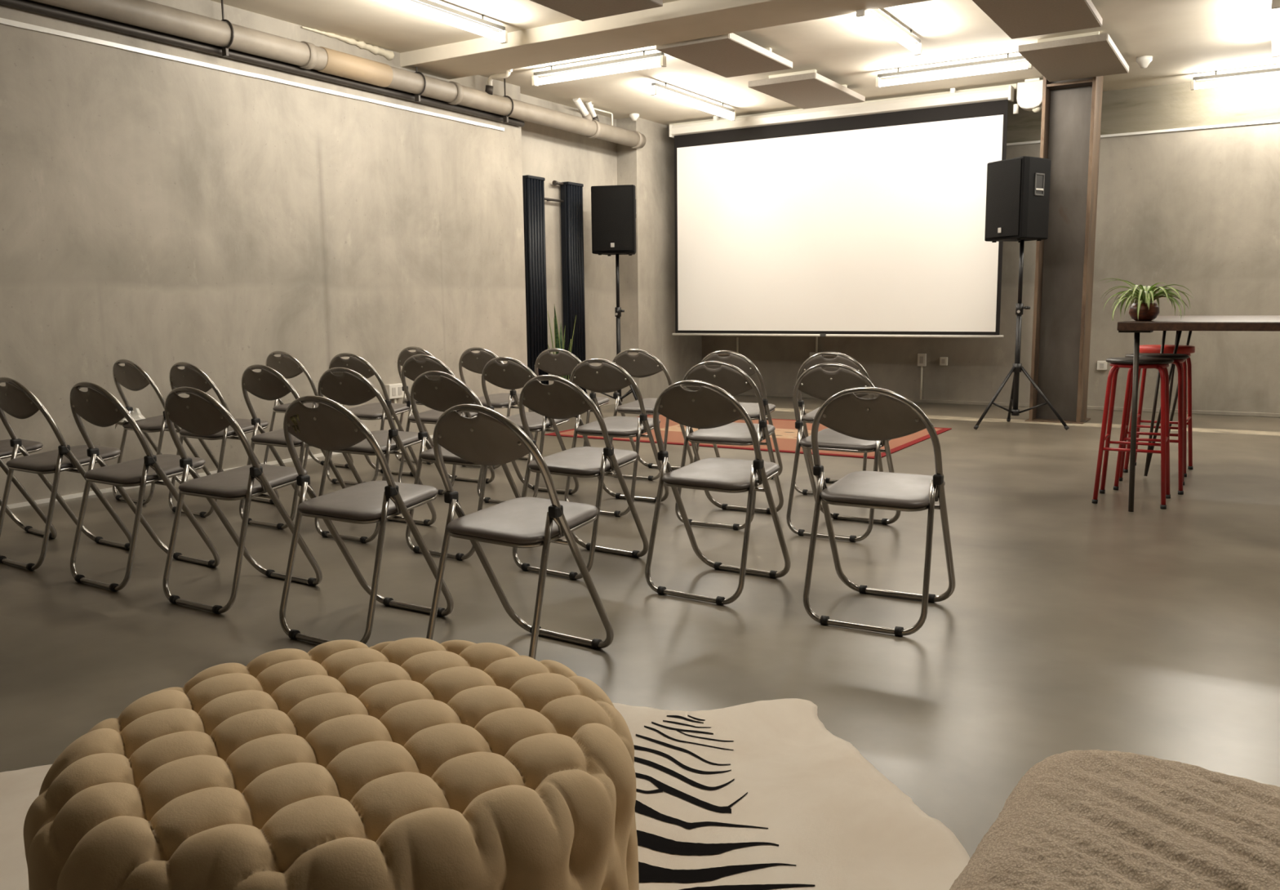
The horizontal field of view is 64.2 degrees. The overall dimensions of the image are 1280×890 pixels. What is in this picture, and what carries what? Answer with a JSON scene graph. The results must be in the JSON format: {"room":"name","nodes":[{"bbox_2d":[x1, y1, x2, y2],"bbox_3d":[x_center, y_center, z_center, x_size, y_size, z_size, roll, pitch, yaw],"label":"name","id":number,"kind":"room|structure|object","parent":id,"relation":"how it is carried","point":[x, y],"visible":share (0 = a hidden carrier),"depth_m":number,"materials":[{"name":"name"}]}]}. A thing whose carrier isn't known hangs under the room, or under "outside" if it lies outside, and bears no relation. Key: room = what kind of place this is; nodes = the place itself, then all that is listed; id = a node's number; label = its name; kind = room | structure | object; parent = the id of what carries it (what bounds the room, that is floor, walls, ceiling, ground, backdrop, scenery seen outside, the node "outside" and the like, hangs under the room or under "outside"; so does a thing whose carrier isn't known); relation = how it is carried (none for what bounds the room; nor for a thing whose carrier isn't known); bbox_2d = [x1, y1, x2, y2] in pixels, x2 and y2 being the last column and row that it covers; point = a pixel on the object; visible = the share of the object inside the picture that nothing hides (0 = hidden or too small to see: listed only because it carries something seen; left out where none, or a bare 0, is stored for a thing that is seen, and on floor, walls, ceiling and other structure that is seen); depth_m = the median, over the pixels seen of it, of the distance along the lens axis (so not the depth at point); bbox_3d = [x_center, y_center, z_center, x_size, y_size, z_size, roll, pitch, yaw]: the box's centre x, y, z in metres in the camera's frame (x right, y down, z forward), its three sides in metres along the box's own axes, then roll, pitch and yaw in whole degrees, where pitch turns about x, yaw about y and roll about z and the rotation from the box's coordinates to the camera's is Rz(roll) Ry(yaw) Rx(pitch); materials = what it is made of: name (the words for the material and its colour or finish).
{"room":"presentation room","nodes":[
{"label":"presentation room","id":0,"kind":"room"},
{"bbox_2d":[0,0,528,504],"bbox_3d":[-4.118,-1.000,4.514,0.400,2.940,11.130,4,9,31],"label":"wall","id":1,"kind":"structure","parent":0,"point":[157,214],"depth_m":6.49,"materials":[{"name":"concrete"}]},
{"bbox_2d":[0,435,432,509],"bbox_3d":[-3.874,0.446,4.691,0.012,0.022,10.930,4,9,31],"label":"baseboard","id":2,"kind":"structure","parent":1,"relation":"attached to","point":[201,474],"depth_m":5.93,"materials":[{"name":"white"}]},
{"bbox_2d":[0,17,504,131],"bbox_3d":[-3.915,-2.058,4.322,0.014,0.030,10.480,4,9,31],"label":"trim","id":3,"kind":"structure","parent":1,"relation":"attached to","point":[3,21],"depth_m":6.38,"materials":[{"name":"white"}]},
{"bbox_2d":[385,382,404,428],"bbox_3d":[-1.876,-0.247,7.838,0.049,0.445,0.150,4,9,31],"label":"wall socket","id":4,"kind":"object","parent":1,"relation":"attached to","point":[394,391],"visible":0.69,"depth_m":7.80,"materials":[{"name":"white plastic"}]},
{"bbox_2d":[520,93,617,412],"bbox_3d":[-0.790,-1.799,10.011,0.200,2.940,1.840,4,9,31],"label":"wall niche","id":5,"kind":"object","parent":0,"point":[551,153],"visible":0.36,"depth_m":10.02,"materials":[{"name":"concrete"}]},
{"bbox_2d":[522,174,548,384],"bbox_3d":[-0.977,-1.430,9.442,0.120,2.050,0.255,4,9,31],"label":"radiator","id":6,"kind":"object","parent":5,"relation":"attached to","point":[533,187],"visible":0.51,"depth_m":9.37,"materials":[{"name":"black metal"}]},
{"bbox_2d":[560,181,586,393],"bbox_3d":[-0.652,-1.506,9.964,0.120,2.050,0.255,4,9,31],"label":"radiator","id":7,"kind":"object","parent":5,"relation":"attached to","point":[571,193],"visible":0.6,"depth_m":9.88,"materials":[{"name":"black metal"}]},
{"bbox_2d":[544,180,564,202],"bbox_3d":[-0.852,-2.390,9.577,0.072,0.193,0.430,4,9,31],"label":"pipe","id":8,"kind":"object","parent":7,"relation":"attached to","point":[554,182],"visible":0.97,"depth_m":9.62,"materials":[{"name":"grey metal"}]},
{"bbox_2d":[0,395,1279,858],"bbox_3d":[1.486,0.651,3.294,11.620,0.120,14.550,4,9,31],"label":"floor","id":9,"kind":"structure","parent":0,"point":[1069,621],"depth_m":3.61,"materials":[{"name":"concrete"}]},
{"bbox_2d":[0,439,57,538],"bbox_3d":[-2.964,0.062,4.608,0.428,0.787,0.444,5,10,36],"label":"folding chair","id":10,"kind":"object","parent":9,"relation":"on","point":[6,450],"visible":0.8,"depth_m":4.62,"materials":[{"name":"grey metal"}]},
{"bbox_2d":[0,377,132,570],"bbox_3d":[-2.483,0.091,4.361,0.428,0.787,0.444,5,9,33],"label":"folding chair","id":11,"kind":"object","parent":9,"relation":"on","point":[16,400],"visible":0.9,"depth_m":4.24,"materials":[{"name":"grey"}]},
{"bbox_2d":[69,381,220,591],"bbox_3d":[-1.978,0.130,4.040,0.428,0.787,0.444,5,9,33],"label":"folding chair","id":12,"kind":"object","parent":9,"relation":"on","point":[97,406],"visible":0.98,"depth_m":3.93,"materials":[{"name":"grey"}]},
{"bbox_2d":[112,359,210,505],"bbox_3d":[-2.688,-0.097,5.731,0.428,0.787,0.444,5,10,35],"label":"folding chair","id":13,"kind":"object","parent":9,"relation":"on","point":[131,376],"visible":0.74,"depth_m":5.57,"materials":[{"name":"grey"}]},
{"bbox_2d":[115,408,146,428],"bbox_3d":[-2.866,-0.149,5.734,0.112,0.111,0.121,5,10,35],"label":"crumpled paper","id":14,"kind":"object","parent":13,"relation":"on","point":[136,415],"visible":0.69,"depth_m":5.75,"materials":[{"name":"white paper"}]},
{"bbox_2d":[168,361,279,517],"bbox_3d":[-2.212,-0.054,5.381,0.428,0.787,0.444,5,10,34],"label":"folding chair","id":15,"kind":"object","parent":9,"relation":"on","point":[193,376],"visible":0.6,"depth_m":5.21,"materials":[{"name":"grey metal"}]},
{"bbox_2d":[162,386,322,613],"bbox_3d":[-1.470,0.165,3.741,0.428,0.787,0.444,4,9,32],"label":"folding chair","id":16,"kind":"object","parent":9,"relation":"on","point":[200,413],"visible":0.93,"depth_m":3.62,"materials":[{"name":"grey"}]},
{"bbox_2d":[239,364,346,529],"bbox_3d":[-1.718,-0.018,5.079,0.428,0.787,0.444,4,9,33],"label":"folding chair","id":17,"kind":"object","parent":9,"relation":"on","point":[268,384],"visible":0.58,"depth_m":4.93,"materials":[{"name":"grey"}]},
{"bbox_2d":[263,351,353,469],"bbox_3d":[-2.150,-0.220,6.577,0.428,0.787,0.444,5,9,34],"label":"folding chair","id":18,"kind":"object","parent":9,"relation":"on","point":[286,365],"visible":0.47,"depth_m":6.40,"materials":[{"name":"grey metal"}]},
{"bbox_2d":[279,395,453,644],"bbox_3d":[-0.901,0.215,3.334,0.428,0.787,0.444,4,9,31],"label":"folding chair","id":19,"kind":"object","parent":9,"relation":"on","point":[328,426],"visible":0.98,"depth_m":3.22,"materials":[{"name":"grey"}]},
{"bbox_2d":[326,352,417,484],"bbox_3d":[-1.635,-0.176,6.215,0.428,0.787,0.444,4,9,29],"label":"folding chair","id":20,"kind":"object","parent":9,"relation":"on","point":[375,411],"visible":0.64,"depth_m":6.06,"materials":[{"name":"grey"}]},
{"bbox_2d":[314,367,436,542],"bbox_3d":[-1.247,0.019,4.779,0.428,0.787,0.444,4,9,31],"label":"folding chair","id":21,"kind":"object","parent":9,"relation":"on","point":[352,388],"visible":0.69,"depth_m":4.63,"materials":[{"name":"grey metal"}]},
{"bbox_2d":[395,346,435,464],"bbox_3d":[-1.417,-0.292,7.036,0.428,0.787,0.444,4,9,31],"label":"folding chair","id":22,"kind":"object","parent":9,"relation":"on","point":[405,353],"visible":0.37,"depth_m":6.91,"materials":[{"name":"grey metal"}]},
{"bbox_2d":[398,354,494,494],"bbox_3d":[-1.130,-0.142,5.929,0.428,0.787,0.444,4,9,29],"label":"folding chair","id":23,"kind":"object","parent":9,"relation":"on","point":[412,368],"visible":0.52,"depth_m":5.80,"materials":[{"name":"grey metal"}]},
{"bbox_2d":[405,370,520,559],"bbox_3d":[-0.747,0.059,4.450,0.428,0.787,0.444,4,9,33],"label":"folding chair","id":24,"kind":"object","parent":9,"relation":"on","point":[446,392],"visible":0.6,"depth_m":4.29,"materials":[{"name":"grey"}]},
{"bbox_2d":[0,697,969,889],"bbox_3d":[-0.543,0.823,1.717,2.418,0.017,1.845,-3,8,-13],"label":"cowhide rug","id":25,"kind":"object","parent":9,"relation":"on","point":[760,794],"visible":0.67,"depth_m":2.12,"materials":[{"name":"white carpet"}]},
{"bbox_2d":[23,637,639,889],"bbox_3d":[-0.429,0.611,1.543,0.848,0.456,0.849,-6,10,-35],"label":"pouf","id":26,"kind":"object","parent":25,"relation":"on","point":[408,763],"visible":1,"depth_m":1.33,"materials":[{"name":"beige fabric"}]},
{"bbox_2d":[457,346,538,469],"bbox_3d":[-0.957,-0.266,6.812,0.428,0.787,0.444,4,9,31],"label":"folding chair","id":27,"kind":"object","parent":9,"relation":"on","point":[475,362],"visible":0.59,"depth_m":6.66,"materials":[{"name":"grey"}]},
{"bbox_2d":[426,404,613,659],"bbox_3d":[-0.356,0.256,3.001,0.428,0.787,0.444,5,10,34],"label":"folding chair","id":28,"kind":"object","parent":9,"relation":"on","point":[491,437],"visible":0.92,"depth_m":2.89,"materials":[{"name":"grey"}]},
{"bbox_2d":[476,356,579,503],"bbox_3d":[-0.612,-0.096,5.554,0.428,0.787,0.444,4,9,32],"label":"folding chair","id":29,"kind":"object","parent":9,"relation":"on","point":[514,374],"visible":0.67,"depth_m":5.41,"materials":[{"name":"grey metal"}]},
{"bbox_2d":[547,306,576,380],"bbox_3d":[-0.755,-0.790,9.563,0.287,1.063,0.260,-7,10,-40],"label":"snake plant","id":30,"kind":"object","parent":9,"relation":"on","point":[558,340],"visible":0.36,"depth_m":9.53,"materials":[{"name":"green plant"}]},
{"bbox_2d":[532,347,614,460],"bbox_3d":[-0.425,-0.234,6.534,0.428,0.787,0.444,4,9,31],"label":"folding chair","id":31,"kind":"object","parent":9,"relation":"on","point":[562,363],"visible":0.41,"depth_m":6.36,"materials":[{"name":"grey"}]},
{"bbox_2d":[512,374,648,579],"bbox_3d":[-0.241,0.098,4.129,0.428,0.787,0.444,5,10,35],"label":"folding chair","id":32,"kind":"object","parent":9,"relation":"on","point":[561,399],"visible":0.94,"depth_m":3.99,"materials":[{"name":"grey"}]},
{"bbox_2d":[564,358,669,516],"bbox_3d":[-0.119,-0.064,5.287,0.428,0.787,0.444,4,9,30],"label":"folding chair","id":33,"kind":"object","parent":9,"relation":"on","point":[609,376],"visible":0.86,"depth_m":5.13,"materials":[{"name":"grey"}]},
{"bbox_2d":[600,253,638,401],"bbox_3d":[-0.144,-1.097,10.018,0.685,1.526,0.665,4,9,31],"label":"speaker stand","id":34,"kind":"object","parent":9,"relation":"on","point":[618,310],"visible":0.52,"depth_m":9.92,"materials":[{"name":"black metal"}]},
{"bbox_2d":[591,184,636,256],"bbox_3d":[-0.226,-2.150,9.806,0.420,0.642,0.378,1,8,12],"label":"loudspeaker","id":35,"kind":"object","parent":34,"relation":"on","point":[613,207],"visible":1,"depth_m":9.64,"materials":[{"name":"black plastic"}]},
{"bbox_2d":[609,348,693,480],"bbox_3d":[0.063,-0.209,6.316,0.428,0.787,0.444,4,9,31],"label":"folding chair","id":36,"kind":"object","parent":9,"relation":"on","point":[644,364],"visible":0.57,"depth_m":6.16,"materials":[{"name":"grey"}]},
{"bbox_2d":[644,380,791,604],"bbox_3d":[0.293,0.140,3.779,0.428,0.787,0.444,5,10,34],"label":"folding chair","id":37,"kind":"object","parent":9,"relation":"on","point":[709,406],"visible":1,"depth_m":3.66,"materials":[{"name":"grey metal"}]},
{"bbox_2d":[675,360,783,529],"bbox_3d":[0.439,-0.025,4.957,0.428,0.787,0.444,4,9,29],"label":"folding chair","id":38,"kind":"object","parent":9,"relation":"on","point":[730,378],"visible":0.75,"depth_m":4.82,"materials":[{"name":"grey metal"}]},
{"bbox_2d":[693,350,782,478],"bbox_3d":[0.577,-0.169,5.990,0.428,0.787,0.444,4,9,30],"label":"folding chair","id":39,"kind":"object","parent":9,"relation":"on","point":[735,358],"visible":0.42,"depth_m":5.80,"materials":[{"name":"grey metal"}]},
{"bbox_2d":[544,414,951,458],"bbox_3d":[0.894,-0.109,8.359,2.800,0.008,1.850,4,9,31],"label":"patterned rug","id":40,"kind":"object","parent":9,"relation":"on","point":[785,431],"visible":0.29,"depth_m":7.92,"materials":[{"name":"red fabric"}]},
{"bbox_2d":[794,351,883,494],"bbox_3d":[1.112,-0.135,5.698,0.428,0.787,0.444,3,9,27],"label":"folding chair","id":41,"kind":"object","parent":9,"relation":"on","point":[818,358],"visible":0.37,"depth_m":5.55,"materials":[{"name":"grey metal"}]},
{"bbox_2d":[786,362,901,542],"bbox_3d":[0.946,0.006,4.694,0.428,0.787,0.444,4,9,32],"label":"folding chair","id":42,"kind":"object","parent":9,"relation":"on","point":[816,382],"visible":0.77,"depth_m":4.57,"materials":[{"name":"grey metal"}]},
{"bbox_2d":[803,386,955,635],"bbox_3d":[0.814,0.184,3.425,0.428,0.787,0.444,4,9,29],"label":"folding chair","id":43,"kind":"object","parent":9,"relation":"on","point":[891,415],"visible":1,"depth_m":3.30,"materials":[{"name":"grey"}]},
{"bbox_2d":[973,240,1069,430],"bbox_3d":[3.186,-0.901,8.336,0.685,1.527,0.715,4,9,31],"label":"speaker stand","id":44,"kind":"object","parent":9,"relation":"on","point":[1016,368],"visible":1,"depth_m":8.36,"materials":[{"name":"black metal"}]},
{"bbox_2d":[984,155,1051,242],"bbox_3d":[3.062,-1.969,8.239,0.378,0.642,0.420,-4,8,-21],"label":"loudspeaker","id":45,"kind":"object","parent":44,"relation":"on","point":[1018,188],"visible":0.98,"depth_m":8.10,"materials":[{"name":"black plastic"}]},
{"bbox_2d":[985,159,1021,238],"bbox_3d":[2.904,-1.966,8.176,0.024,0.583,0.384,-4,8,-21],"label":"grille","id":46,"kind":"object","parent":45,"relation":"attached to","point":[1003,188],"depth_m":8.14,"materials":[{"name":"black metal"}]},
{"bbox_2d":[774,408,1279,435],"bbox_3d":[4.997,-0.084,7.868,9.500,0.004,0.261,4,9,31],"label":"trim","id":47,"kind":"structure","parent":9,"relation":"on","point":[1093,424],"depth_m":8.62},
{"bbox_2d":[1024,75,1103,423],"bbox_3d":[3.641,-1.670,8.725,0.470,2.940,0.430,4,9,31],"label":"steel column","id":48,"kind":"structure","parent":9,"relation":"on","point":[1072,108],"depth_m":8.69,"materials":[{"name":"grey metal"}]},
{"bbox_2d":[949,749,1279,889],"bbox_3d":[0.706,0.697,0.840,0.993,0.481,0.993,5,10,34],"label":"ottoman","id":49,"kind":"object","parent":9,"relation":"on","point":[1090,819],"visible":1,"depth_m":1.15,"materials":[{"name":"beige fabric"}]},
{"bbox_2d":[1091,356,1173,509],"bbox_3d":[2.579,-0.076,5.309,0.347,0.745,0.346,4,9,30],"label":"bar stool","id":50,"kind":"object","parent":9,"relation":"on","point":[1162,364],"visible":0.96,"depth_m":5.25,"materials":[{"name":"red metal"}]},
{"bbox_2d":[1113,353,1189,494],"bbox_3d":[2.857,-0.130,5.680,0.347,0.745,0.346,4,9,29],"label":"bar stool","id":51,"kind":"object","parent":9,"relation":"on","point":[1178,358],"visible":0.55,"depth_m":5.59,"materials":[{"name":"red metal"}]},
{"bbox_2d":[1123,344,1195,476],"bbox_3d":[3.184,-0.220,6.223,0.347,0.767,0.346,5,9,34],"label":"bar stool","id":52,"kind":"object","parent":9,"relation":"on","point":[1146,348],"visible":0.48,"depth_m":6.20,"materials":[{"name":"red metal"}]},
{"bbox_2d":[1116,315,1279,511],"bbox_3d":[3.222,-0.218,5.571,0.945,0.940,1.880,4,9,31],"label":"bar table","id":53,"kind":"object","parent":9,"relation":"on","point":[1219,322],"visible":0.83,"depth_m":5.03,"materials":[{"name":"brown wood"}]},
{"bbox_2d":[1128,302,1159,320],"bbox_3d":[2.529,-0.667,5.118,0.140,0.088,0.139,4,9,31],"label":"bowl","id":54,"kind":"object","parent":53,"relation":"on","point":[1145,313],"depth_m":5.07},
{"bbox_2d":[1100,278,1193,320],"bbox_3d":[2.538,-0.727,5.084,0.408,0.215,0.492,-2,8,-9],"label":"spider plant","id":55,"kind":"object","parent":53,"relation":"on","point":[1144,309],"visible":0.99,"depth_m":5.06,"materials":[{"name":"green plant"}]},
{"bbox_2d":[616,117,702,403],"bbox_3d":[0.148,-1.990,11.310,0.460,2.940,1.400,4,9,31],"label":"wall pier","id":56,"kind":"object","parent":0,"point":[647,276],"visible":0.43,"depth_m":10.84,"materials":[{"name":"concrete"}]},
{"bbox_2d":[210,0,1279,125],"bbox_3d":[1.452,-2.394,2.872,11.620,0.150,14.550,4,9,31],"label":"ceiling","id":57,"kind":"structure","parent":0,"point":[1185,40],"depth_m":7.58,"materials":[{"name":"white paint"}]},
{"bbox_2d":[31,0,645,148],"bbox_3d":[-3.323,-2.389,5.080,0.179,0.357,12.661,4,9,31],"label":"drain pipe","id":58,"kind":"object","parent":57,"relation":"hanging from","point":[145,14],"visible":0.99,"depth_m":6.89,"materials":[{"name":"beige"}]},
{"bbox_2d":[0,0,524,127],"bbox_3d":[-3.863,-2.172,4.350,0.051,0.117,10.810,4,9,31],"label":"pipe","id":59,"kind":"object","parent":58,"relation":"attached to","point":[25,5],"visible":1,"depth_m":6.39,"materials":[{"name":"grey metal"}]},
{"bbox_2d":[484,69,512,94],"bbox_3d":[-1.148,-2.954,8.285,0.277,0.188,0.062,4,9,31],"label":"waste elbow","id":60,"kind":"object","parent":58,"relation":"attached to","point":[489,87],"visible":0.88,"depth_m":8.29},
{"bbox_2d":[573,97,592,120],"bbox_3d":[-0.532,-3.131,9.524,0.085,0.227,0.239,4,9,31],"label":"stub","id":61,"kind":"object","parent":58,"relation":"attached to","point":[578,102],"visible":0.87,"depth_m":9.50,"materials":[{"name":"white plastic"}]},
{"bbox_2d":[585,101,599,121],"bbox_3d":[-0.453,-3.151,9.662,0.063,0.205,0.160,6,10,40],"label":"stub","id":62,"kind":"object","parent":58,"relation":"attached to","point":[589,105],"visible":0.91,"depth_m":9.64,"materials":[{"name":"white plastic"}]},
{"bbox_2d":[301,26,394,60],"bbox_3d":[-2.067,-2.849,7.236,0.082,0.083,0.824,4,9,31],"label":"bead","id":63,"kind":"object","parent":57,"relation":"attached to","point":[388,55],"visible":1,"depth_m":7.31,"materials":[{"name":"beige plastic"}]},
{"bbox_2d":[373,0,507,44],"bbox_3d":[-1.315,-2.687,6.243,0.054,0.135,1.528,4,9,31],"label":"ceiling light","id":64,"kind":"object","parent":57,"relation":"hanging from","point":[502,37],"visible":1,"depth_m":6.43,"materials":[{"name":"grey plastic"}]},
{"bbox_2d":[529,0,662,21],"bbox_3d":[-0.421,-2.640,5.777,0.595,0.120,1.180,4,9,31],"label":"acoustic panel","id":65,"kind":"object","parent":57,"relation":"hanging from","point":[580,10],"visible":1,"depth_m":6.12,"materials":[{"name":"grey fabric"}]},
{"bbox_2d":[531,50,666,86],"bbox_3d":[-0.338,-2.931,7.926,1.228,0.135,0.054,4,9,31],"label":"batten","id":66,"kind":"object","parent":57,"relation":"hanging from","point":[661,62],"visible":0.98,"depth_m":7.89,"materials":[{"name":"grey plastic"}]},
{"bbox_2d":[592,104,613,125],"bbox_3d":[-0.363,-3.170,9.890,0.018,0.200,0.358,4,9,31],"label":"conduit","id":67,"kind":"object","parent":57,"relation":"attached to","point":[595,108],"visible":0.79,"depth_m":9.95,"materials":[{"name":"beige paint"}]},
{"bbox_2d":[629,113,639,120],"bbox_3d":[-0.056,-3.295,10.262,0.100,0.062,0.100,4,9,31],"label":"smoke detector","id":68,"kind":"object","parent":57,"relation":"attached to","point":[634,117],"visible":1,"depth_m":10.23,"materials":[{"name":"white plastic"}]},
{"bbox_2d":[400,0,931,79],"bbox_3d":[2.976,-2.600,5.069,10.940,0.120,0.540,4,9,31],"label":"ceiling beam","id":69,"kind":"structure","parent":57,"relation":"attached to","point":[680,20],"depth_m":6.84,"materials":[{"name":"white paint"}]},
{"bbox_2d":[649,82,735,120],"bbox_3d":[0.507,-3.129,9.282,0.054,0.135,1.528,4,9,31],"label":"batten","id":70,"kind":"object","parent":57,"relation":"hanging from","point":[653,91],"visible":1,"depth_m":9.18,"materials":[{"name":"grey plastic"}]},
{"bbox_2d":[656,32,792,77],"bbox_3d":[0.641,-2.888,7.483,0.575,0.120,1.090,4,9,31],"label":"acoustic panel","id":71,"kind":"object","parent":57,"relation":"hanging from","point":[729,55],"visible":0.84,"depth_m":7.38,"materials":[{"name":"grey fabric"}]},
{"bbox_2d":[748,69,865,109],"bbox_3d":[1.457,-3.079,8.793,0.595,0.120,1.180,4,9,31],"label":"acoustic panel","id":72,"kind":"object","parent":57,"relation":"hanging from","point":[807,89],"visible":1,"depth_m":8.62,"materials":[{"name":"grey fabric"}]},
{"bbox_2d":[669,84,1013,337],"bbox_3d":[1.808,-2.178,9.958,3.440,2.232,0.120,4,9,31],"label":"projection screen","id":73,"kind":"object","parent":57,"relation":"hanging from","point":[865,220],"visible":1,"depth_m":9.85,"materials":[{"name":"white fabric"}]},
{"bbox_2d":[669,83,1017,124],"bbox_3d":[1.836,-3.283,9.958,3.540,0.045,0.070,4,9,31],"label":"trim","id":74,"kind":"structure","parent":57,"relation":"attached to","point":[1015,86],"depth_m":9.69,"materials":[{"name":"beige paint"}]},
{"bbox_2d":[856,8,921,55],"bbox_3d":[1.683,-2.802,6.829,0.054,0.135,1.228,4,9,31],"label":"batten","id":75,"kind":"object","parent":57,"relation":"hanging from","point":[877,18],"visible":0.74,"depth_m":6.81,"materials":[{"name":"grey plastic"}]},
{"bbox_2d":[875,53,1032,88],"bbox_3d":[2.483,-2.991,8.132,1.228,0.135,0.054,4,9,31],"label":"batten","id":76,"kind":"object","parent":57,"relation":"hanging from","point":[1021,65],"visible":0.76,"depth_m":8.11,"materials":[{"name":"grey plastic"}]},
{"bbox_2d":[1013,77,1043,114],"bbox_3d":[3.392,-3.027,8.866,0.262,0.285,0.160,4,9,31],"label":"emergency light","id":77,"kind":"object","parent":57,"relation":"hanging from","point":[1029,91],"visible":0.88,"depth_m":8.80,"materials":[{"name":"white plastic"}]},
{"bbox_2d":[972,0,1102,39],"bbox_3d":[2.496,-2.754,6.365,0.575,0.120,1.120,4,9,31],"label":"acoustic panel","id":78,"kind":"object","parent":57,"relation":"hanging from","point":[1018,19],"visible":1,"depth_m":6.42,"materials":[{"name":"grey fabric"}]},
{"bbox_2d":[1017,31,1128,81],"bbox_3d":[3.300,-2.950,7.712,0.595,0.120,1.220,4,9,31],"label":"acoustic panel","id":79,"kind":"object","parent":57,"relation":"hanging from","point":[1093,54],"visible":1,"depth_m":7.53,"materials":[{"name":"grey fabric"}]},
{"bbox_2d":[1136,55,1152,68],"bbox_3d":[3.996,-3.029,8.086,0.116,0.080,0.116,4,9,31],"label":"smoke detector","id":80,"kind":"object","parent":57,"relation":"attached to","point":[1143,61],"visible":1,"depth_m":8.05,"materials":[{"name":"white plastic"}]},
{"bbox_2d":[1190,67,1279,90],"bbox_3d":[5.221,-3.055,8.376,1.228,0.135,0.054,4,9,31],"label":"batten","id":81,"kind":"object","parent":57,"relation":"hanging from","point":[1264,78],"visible":1,"depth_m":8.51,"materials":[{"name":"grey plastic"}]},
{"bbox_2d":[1271,0,1279,57],"bbox_3d":[4.297,-2.838,6.882,0.054,0.135,1.528,4,9,31],"label":"batten","id":82,"kind":"object","parent":57,"relation":"hanging from","point":[1275,6],"visible":1,"depth_m":6.76,"materials":[{"name":"grey plastic"}]},
{"bbox_2d":[702,72,1279,413],"bbox_3d":[5.276,-1.741,9.103,11.520,2.940,0.200,4,9,31],"label":"wall","id":83,"kind":"structure","parent":0,"point":[1197,211],"depth_m":9.28,"materials":[{"name":"concrete"}]},
{"bbox_2d":[736,337,738,353],"bbox_3d":[1.121,-1.137,11.635,0.021,0.176,0.039,4,9,31],"label":"wall socket","id":84,"kind":"object","parent":83,"relation":"attached to","point":[737,338],"visible":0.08,"depth_m":11.62,"materials":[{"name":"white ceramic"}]},
{"bbox_2d":[809,336,822,356],"bbox_3d":[1.928,-1.065,11.143,0.150,0.285,0.039,4,9,31],"label":"wall socket","id":85,"kind":"object","parent":83,"relation":"attached to","point":[811,353],"visible":0.35,"depth_m":11.14,"materials":[{"name":"grey plastic"}]},
{"bbox_2d":[917,353,926,399],"bbox_3d":[2.919,-0.708,10.579,0.085,0.480,0.039,4,9,31],"label":"wall socket","id":86,"kind":"object","parent":83,"relation":"attached to","point":[922,357],"visible":1,"depth_m":10.55,"materials":[{"name":"white plastic"}]},
{"bbox_2d":[939,356,947,365],"bbox_3d":[3.109,-0.857,10.439,0.075,0.085,0.039,4,9,31],"label":"wall socket","id":87,"kind":"object","parent":83,"relation":"attached to","point":[943,360],"visible":1,"depth_m":10.42,"materials":[{"name":"white plastic"}]},
{"bbox_2d":[737,391,1279,417],"bbox_3d":[5.345,-0.281,9.142,10.860,0.035,0.020,4,9,31],"label":"baseboard","id":88,"kind":"structure","parent":83,"relation":"attached to","point":[929,401],"depth_m":10.06,"materials":[{"name":"concrete"}]},
{"bbox_2d":[1097,360,1106,369],"bbox_3d":[4.377,-0.754,9.664,0.085,0.085,0.039,4,9,31],"label":"wall socket","id":89,"kind":"object","parent":83,"relation":"attached to","point":[1101,365],"visible":0.91,"depth_m":9.65,"materials":[{"name":"white plastic"}]},
{"bbox_2d":[1006,119,1279,146],"bbox_3d":[5.599,-2.758,8.626,10.200,0.022,0.015,4,9,31],"label":"trim","id":90,"kind":"structure","parent":83,"relation":"attached to","point":[1277,120],"depth_m":9.11,"materials":[{"name":"white metal"}]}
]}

